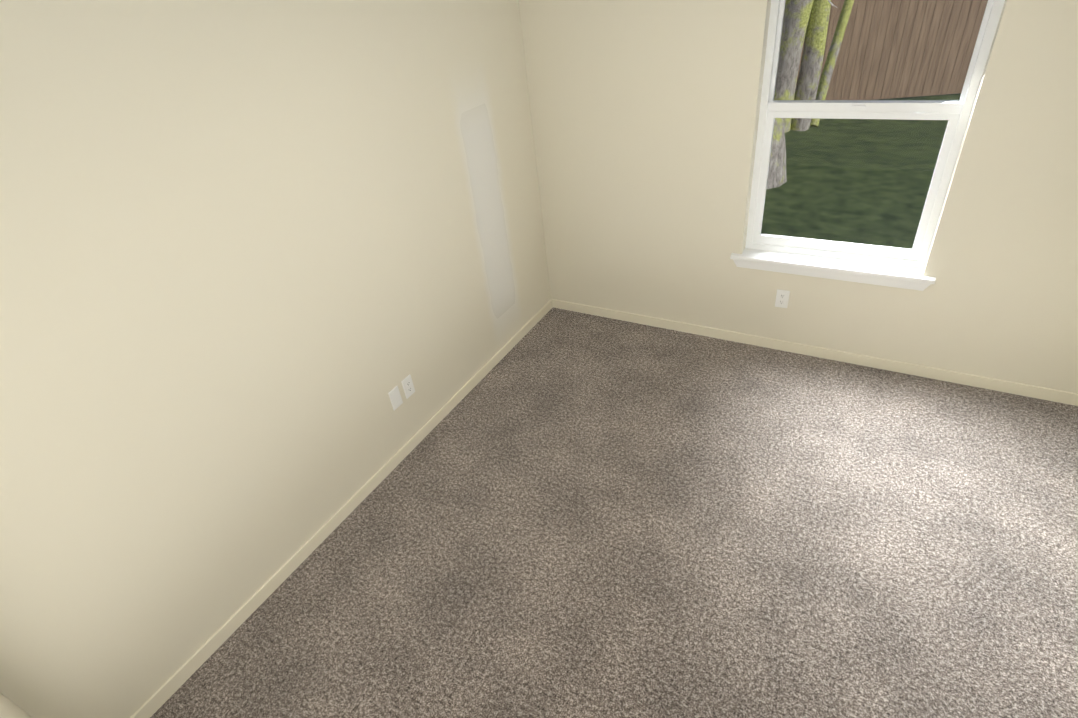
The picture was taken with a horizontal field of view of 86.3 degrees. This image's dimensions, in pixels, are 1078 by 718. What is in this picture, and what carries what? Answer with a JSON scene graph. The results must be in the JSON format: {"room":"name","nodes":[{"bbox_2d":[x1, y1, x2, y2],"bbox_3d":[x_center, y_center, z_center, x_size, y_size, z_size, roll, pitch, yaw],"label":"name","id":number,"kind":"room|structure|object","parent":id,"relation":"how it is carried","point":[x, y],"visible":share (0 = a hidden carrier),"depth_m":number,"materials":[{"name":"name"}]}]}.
{"room":"empty bedroom","nodes":[
{"label":"empty bedroom","id":0,"kind":"room"},
{"bbox_2d":[0,693,32,717],"bbox_3d":[-0.328,0.783,0.546,3.155,2.440,0.120,13,40,27],"label":"wall","id":1,"kind":"structure","parent":0,"point":[9,708],"depth_m":1.60,"materials":[{"name":"beige paint"}]},
{"bbox_2d":[0,0,550,717],"bbox_3d":[-0.889,-0.505,2.490,0.120,2.440,3.626,13,40,27],"label":"wall","id":2,"kind":"structure","parent":0,"point":[260,260],"depth_m":2.05,"materials":[{"name":"paint"}]},
{"bbox_2d":[130,299,552,717],"bbox_3d":[-0.717,0.487,3.119,0.012,0.068,3.336,13,40,27],"label":"baseboard","id":3,"kind":"structure","parent":2,"relation":"attached to","point":[183,673],"depth_m":2.65,"materials":[{"name":"beige paint"}]},
{"bbox_2d":[388,386,402,409],"bbox_3d":[-0.736,0.201,2.960,0.007,0.115,0.070,13,40,27],"label":"wall plate","id":4,"kind":"object","parent":2,"relation":"attached to","point":[395,398],"visible":1,"depth_m":2.95,"materials":[{"name":"white plastic"}]},
{"bbox_2d":[401,374,414,398],"bbox_3d":[-0.686,0.146,3.029,0.008,0.115,0.070,13,40,27],"label":"duplex electrical outlet","id":5,"kind":"object","parent":2,"relation":"attached to","point":[408,386],"visible":1,"depth_m":3.02,"materials":[{"name":"white plastic"}]},
{"bbox_2d":[150,308,1077,717],"bbox_3d":[0.665,0.865,2.468,3.395,0.100,3.626,13,40,27],"label":"floor","id":6,"kind":"structure","parent":0,"point":[556,512],"depth_m":2.43,"materials":[{"name":"carpet"}]},
{"bbox_2d":[519,0,1077,392],"bbox_3d":[1.373,-1.107,2.924,3.155,2.440,0.170,13,40,27],"label":"wall","id":7,"kind":"structure","parent":0,"point":[645,116],"depth_m":3.05,"materials":[{"name":"beige paint"}]},
{"bbox_2d":[775,289,789,307],"bbox_3d":[1.421,-0.350,3.361,0.070,0.115,0.008,13,40,27],"label":"duplex electrical outlet","id":8,"kind":"object","parent":7,"relation":"attached to","point":[782,298],"visible":1,"depth_m":3.36,"materials":[{"name":"white plastic"}]},
{"bbox_2d":[552,299,1077,405],"bbox_3d":[1.456,-0.091,3.538,3.131,0.068,0.012,13,40,27],"label":"baseboard","id":9,"kind":"structure","parent":7,"relation":"attached to","point":[1049,394],"depth_m":3.37,"materials":[{"name":"beige paint"}]},
{"bbox_2d":[730,248,935,290],"bbox_3d":[1.584,-0.500,3.175,1.010,0.080,0.130,13,40,27],"label":"window sill","id":10,"kind":"structure","parent":7,"relation":"attached to","point":[906,277],"depth_m":3.12,"materials":[{"name":"white paint"}]},
{"bbox_2d":[745,0,1004,267],"bbox_3d":[1.543,-1.211,2.778,0.900,1.540,0.080,13,40,27],"label":"window","id":11,"kind":"structure","parent":7,"relation":"in","point":[956,113],"depth_m":2.83,"materials":[{"name":"white plastic"}]},
{"label":"outside","id":12,"kind":"structure","parent":0,"visible":0},
{"bbox_2d":[761,8,960,248],"bbox_3d":[10.428,-10.936,19.148,60.000,0.200,41.474,13,40,27],"label":"ground","id":13,"kind":"structure","parent":12,"point":[891,178],"depth_m":8.04,"materials":[{"name":"green plant"}]},
{"bbox_2d":[767,0,853,188],"bbox_3d":[2.386,-8.783,5.968,14.844,13.286,10.402,13,40,27],"label":"tree","id":14,"kind":"object","parent":13,"relation":"on","point":[813,40],"depth_m":7.65,"materials":[{"name":"green plant"}]},
{"bbox_2d":[795,0,987,99],"bbox_3d":[6.734,-5.914,10.709,5.800,1.980,0.062,0,36,11],"label":"fence","id":15,"kind":"object","parent":13,"relation":"on","point":[891,20],"depth_m":10.74,"materials":[{"name":"brown wood"}]}
]}

